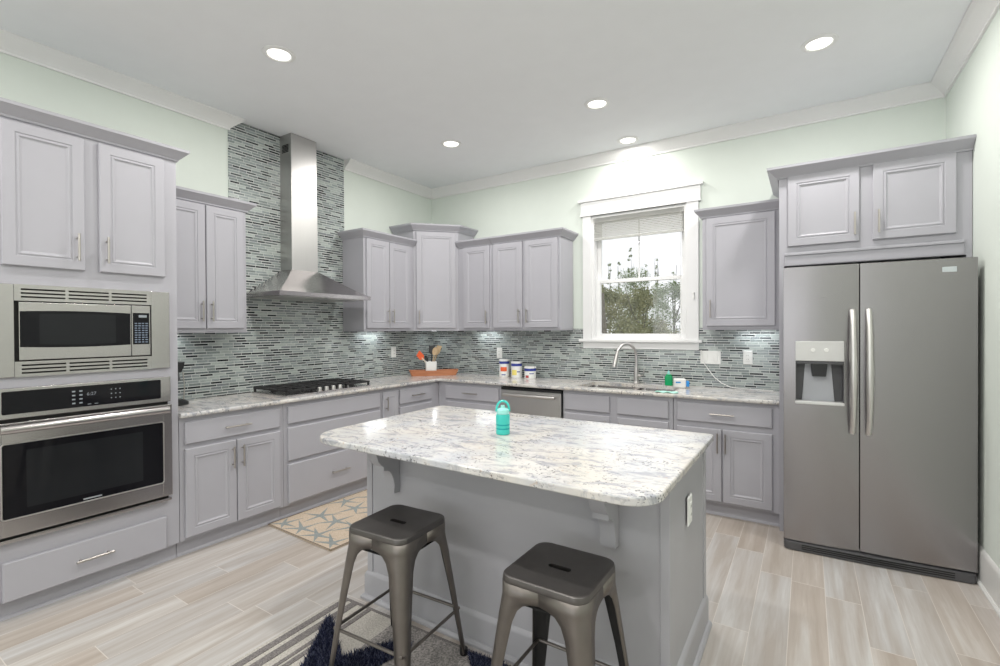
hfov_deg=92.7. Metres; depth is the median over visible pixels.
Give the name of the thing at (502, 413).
water bottle
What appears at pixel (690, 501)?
receptacle
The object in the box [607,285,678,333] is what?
evergreen tree
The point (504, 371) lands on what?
canister
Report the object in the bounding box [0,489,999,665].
floor
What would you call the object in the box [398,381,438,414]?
base cabinet
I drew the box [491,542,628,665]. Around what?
bar stool
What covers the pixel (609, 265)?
sapling
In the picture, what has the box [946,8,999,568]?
wall
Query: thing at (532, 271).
upper cabinet
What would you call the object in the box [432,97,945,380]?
wall
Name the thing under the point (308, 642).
shag rug
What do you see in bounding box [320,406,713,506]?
island countertop
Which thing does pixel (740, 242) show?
upper cabinet
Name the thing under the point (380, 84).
ceiling
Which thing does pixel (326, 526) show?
kitchen mat
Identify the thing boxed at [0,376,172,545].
wall oven
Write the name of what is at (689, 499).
outlet
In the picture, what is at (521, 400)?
dishwasher
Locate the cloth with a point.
(673, 392)
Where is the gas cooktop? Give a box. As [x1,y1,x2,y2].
[252,378,370,396]
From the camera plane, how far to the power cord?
4.09 m
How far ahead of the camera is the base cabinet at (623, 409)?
4.00 m
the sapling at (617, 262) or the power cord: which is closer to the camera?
the power cord
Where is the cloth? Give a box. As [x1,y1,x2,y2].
[655,391,677,393]
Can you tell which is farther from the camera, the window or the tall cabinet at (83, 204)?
the window
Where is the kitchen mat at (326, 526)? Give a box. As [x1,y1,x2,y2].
[268,489,366,550]
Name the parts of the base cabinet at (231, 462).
door, drawer, handle, handle, handle, door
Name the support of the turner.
in the utensil crock
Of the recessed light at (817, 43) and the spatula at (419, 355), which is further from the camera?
the spatula at (419, 355)
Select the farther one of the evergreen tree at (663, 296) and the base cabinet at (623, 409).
the evergreen tree at (663, 296)
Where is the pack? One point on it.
(677, 382)
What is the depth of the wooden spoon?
5.37 m
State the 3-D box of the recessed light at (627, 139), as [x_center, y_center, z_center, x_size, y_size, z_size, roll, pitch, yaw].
[1.159,-1.743,4.321,0.192,0.010,0.192,0,0,33]
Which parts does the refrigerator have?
dispenser panel, freezer door, handle, handle, fridge door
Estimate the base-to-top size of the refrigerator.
1.812 m
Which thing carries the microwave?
attached to the tall cabinet at (83, 204)
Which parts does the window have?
sash, sash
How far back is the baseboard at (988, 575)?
2.50 m
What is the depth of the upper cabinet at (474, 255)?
5.16 m
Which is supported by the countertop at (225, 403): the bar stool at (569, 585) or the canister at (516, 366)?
the canister at (516, 366)
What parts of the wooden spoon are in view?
blade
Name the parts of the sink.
bowl, bowl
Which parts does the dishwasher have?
handle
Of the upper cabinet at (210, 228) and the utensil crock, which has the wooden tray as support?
the utensil crock
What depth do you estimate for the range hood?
4.17 m
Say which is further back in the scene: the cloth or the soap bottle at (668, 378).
the soap bottle at (668, 378)
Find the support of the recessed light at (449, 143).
in the ceiling
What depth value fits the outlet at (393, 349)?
5.34 m
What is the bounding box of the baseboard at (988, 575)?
[976,542,999,617]
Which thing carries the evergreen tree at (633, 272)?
on the ground
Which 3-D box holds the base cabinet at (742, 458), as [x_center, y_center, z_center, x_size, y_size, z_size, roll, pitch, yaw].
[1.830,0.948,3.816,0.722,0.882,0.665,0,0,33]
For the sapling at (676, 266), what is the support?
on the ground
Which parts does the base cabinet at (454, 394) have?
drawer, drawer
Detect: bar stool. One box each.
[329,504,467,665]
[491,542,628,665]
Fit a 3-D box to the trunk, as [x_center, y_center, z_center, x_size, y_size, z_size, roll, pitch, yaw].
[2.303,0.477,10.566,0.170,2.724,0.114,0,0,33]
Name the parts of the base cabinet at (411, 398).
drawer, drawer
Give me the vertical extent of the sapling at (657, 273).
5.871 m
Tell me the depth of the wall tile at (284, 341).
4.18 m
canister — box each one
[499,359,509,376]
[511,361,521,377]
[524,366,535,378]
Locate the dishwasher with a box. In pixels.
[501,386,562,417]
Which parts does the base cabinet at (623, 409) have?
false drawer, door, false drawer, door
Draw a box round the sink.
[588,385,674,390]
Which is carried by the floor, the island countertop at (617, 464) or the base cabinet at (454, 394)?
the base cabinet at (454, 394)
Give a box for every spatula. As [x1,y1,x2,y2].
[416,350,425,361]
[434,345,441,360]
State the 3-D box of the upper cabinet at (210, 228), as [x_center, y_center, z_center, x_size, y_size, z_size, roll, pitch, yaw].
[-2.192,-0.494,3.483,0.367,0.985,0.659,0,0,33]
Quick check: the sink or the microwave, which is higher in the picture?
the microwave
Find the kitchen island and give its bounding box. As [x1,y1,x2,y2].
[360,450,711,665]
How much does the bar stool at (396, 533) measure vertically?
0.615 m
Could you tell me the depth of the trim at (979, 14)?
3.91 m
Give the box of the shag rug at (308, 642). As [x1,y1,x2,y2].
[227,598,510,665]
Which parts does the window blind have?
rail, pull cord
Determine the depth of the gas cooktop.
4.02 m
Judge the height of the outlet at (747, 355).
0.116 m
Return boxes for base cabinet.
[176,404,283,556]
[280,390,380,518]
[381,387,397,418]
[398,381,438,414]
[439,381,502,410]
[563,387,673,429]
[674,398,778,526]
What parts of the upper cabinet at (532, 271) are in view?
door, handle, crown moulding, door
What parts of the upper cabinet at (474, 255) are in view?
crown moulding, door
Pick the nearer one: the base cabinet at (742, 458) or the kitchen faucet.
the base cabinet at (742, 458)
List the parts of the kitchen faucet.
spout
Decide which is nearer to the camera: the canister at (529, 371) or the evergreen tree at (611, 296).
the canister at (529, 371)
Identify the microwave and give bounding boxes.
[0,283,169,377]
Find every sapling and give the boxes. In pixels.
[607,263,612,332]
[617,262,620,311]
[626,247,633,311]
[654,259,659,323]
[671,266,676,312]
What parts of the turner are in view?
blade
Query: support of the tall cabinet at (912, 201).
on the floor
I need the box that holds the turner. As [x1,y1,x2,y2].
[429,345,434,361]
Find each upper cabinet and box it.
[176,186,256,332]
[338,228,416,331]
[389,223,477,330]
[455,237,492,330]
[489,227,578,330]
[694,199,778,329]
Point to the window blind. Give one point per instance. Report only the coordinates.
(676, 211)
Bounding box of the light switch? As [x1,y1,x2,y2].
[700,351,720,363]
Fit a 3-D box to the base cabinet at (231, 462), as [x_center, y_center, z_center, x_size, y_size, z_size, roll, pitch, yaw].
[-2.048,0.972,3.431,0.665,0.882,0.702,0,0,33]
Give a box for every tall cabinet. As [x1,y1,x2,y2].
[0,97,189,621]
[766,134,976,531]
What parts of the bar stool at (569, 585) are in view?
leg, foot rail, leg, seat, leg, foot rail, leg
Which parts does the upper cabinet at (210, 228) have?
door, handle, handle, crown moulding, door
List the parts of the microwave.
door, control panel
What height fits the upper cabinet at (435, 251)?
1.168 m
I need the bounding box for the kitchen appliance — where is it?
[178,361,188,405]
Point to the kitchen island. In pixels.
(659, 561)
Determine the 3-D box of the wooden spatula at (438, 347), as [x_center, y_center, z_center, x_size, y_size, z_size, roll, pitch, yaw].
[-0.725,0.295,5.409,0.135,0.311,0.013,0,0,-5]
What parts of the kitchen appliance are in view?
rod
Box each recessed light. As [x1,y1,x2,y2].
[262,45,295,62]
[441,139,461,147]
[584,97,609,109]
[617,136,638,143]
[800,33,838,52]
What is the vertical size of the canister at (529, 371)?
0.126 m
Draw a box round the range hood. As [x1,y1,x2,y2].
[246,133,370,301]
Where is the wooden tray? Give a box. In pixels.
[409,369,457,375]
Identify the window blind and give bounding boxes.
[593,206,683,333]
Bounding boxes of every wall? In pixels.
[0,52,431,233]
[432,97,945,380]
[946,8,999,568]
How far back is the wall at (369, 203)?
3.53 m
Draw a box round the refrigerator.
[783,257,977,583]
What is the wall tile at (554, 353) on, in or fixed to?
attached to the wall at (734, 171)
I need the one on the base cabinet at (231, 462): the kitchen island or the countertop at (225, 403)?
the countertop at (225, 403)
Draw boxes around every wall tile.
[177,123,432,399]
[432,328,778,390]
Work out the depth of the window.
4.47 m
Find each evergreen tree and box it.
[602,284,632,333]
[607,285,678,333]
[608,266,679,333]
[640,280,679,333]
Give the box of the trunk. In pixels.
[602,293,606,333]
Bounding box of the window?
[578,181,703,349]
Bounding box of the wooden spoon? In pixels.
[432,347,437,361]
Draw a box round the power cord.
[701,350,772,390]
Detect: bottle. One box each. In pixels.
[495,400,509,434]
[665,370,672,385]
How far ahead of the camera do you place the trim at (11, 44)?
3.14 m
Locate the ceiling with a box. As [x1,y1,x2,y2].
[0,0,971,188]
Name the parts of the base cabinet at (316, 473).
drawer, false drawer, drawer, handle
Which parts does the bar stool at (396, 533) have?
leg, foot rail, foot rail, leg, seat, leg, foot rail, foot rail, leg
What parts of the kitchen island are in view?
corner post, baseboard, corner post, corner post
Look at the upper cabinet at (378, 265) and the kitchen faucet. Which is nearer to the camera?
the kitchen faucet
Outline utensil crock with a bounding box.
[425,361,436,370]
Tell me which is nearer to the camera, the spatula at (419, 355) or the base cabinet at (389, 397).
the base cabinet at (389, 397)
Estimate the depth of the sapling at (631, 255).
25.95 m
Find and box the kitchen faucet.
[612,343,644,383]
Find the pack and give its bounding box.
[673,378,688,387]
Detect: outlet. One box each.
[391,347,395,356]
[497,348,501,357]
[687,493,691,526]
[743,351,752,363]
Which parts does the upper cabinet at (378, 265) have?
door, crown moulding, door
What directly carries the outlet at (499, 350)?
attached to the wall tile at (554, 353)
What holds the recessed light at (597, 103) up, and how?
in the ceiling
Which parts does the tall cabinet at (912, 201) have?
door, handle, crown moulding, handle, door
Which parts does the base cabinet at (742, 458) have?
door, handle, handle, drawer, handle, door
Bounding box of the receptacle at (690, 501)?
[690,501,691,518]
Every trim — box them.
[0,28,245,129]
[344,0,999,199]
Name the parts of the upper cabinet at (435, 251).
crown moulding, door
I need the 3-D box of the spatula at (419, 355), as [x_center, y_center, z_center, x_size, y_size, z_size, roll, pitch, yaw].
[-0.844,0.325,5.377,0.196,0.258,0.014,0,0,-3]
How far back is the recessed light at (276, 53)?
2.94 m
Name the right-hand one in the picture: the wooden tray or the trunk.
the trunk
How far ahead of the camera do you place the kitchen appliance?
3.31 m
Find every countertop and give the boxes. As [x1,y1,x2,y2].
[178,373,778,418]
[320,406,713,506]
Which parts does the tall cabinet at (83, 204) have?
door, handle, drawer, crown moulding, handle, handle, door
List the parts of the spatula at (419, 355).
blade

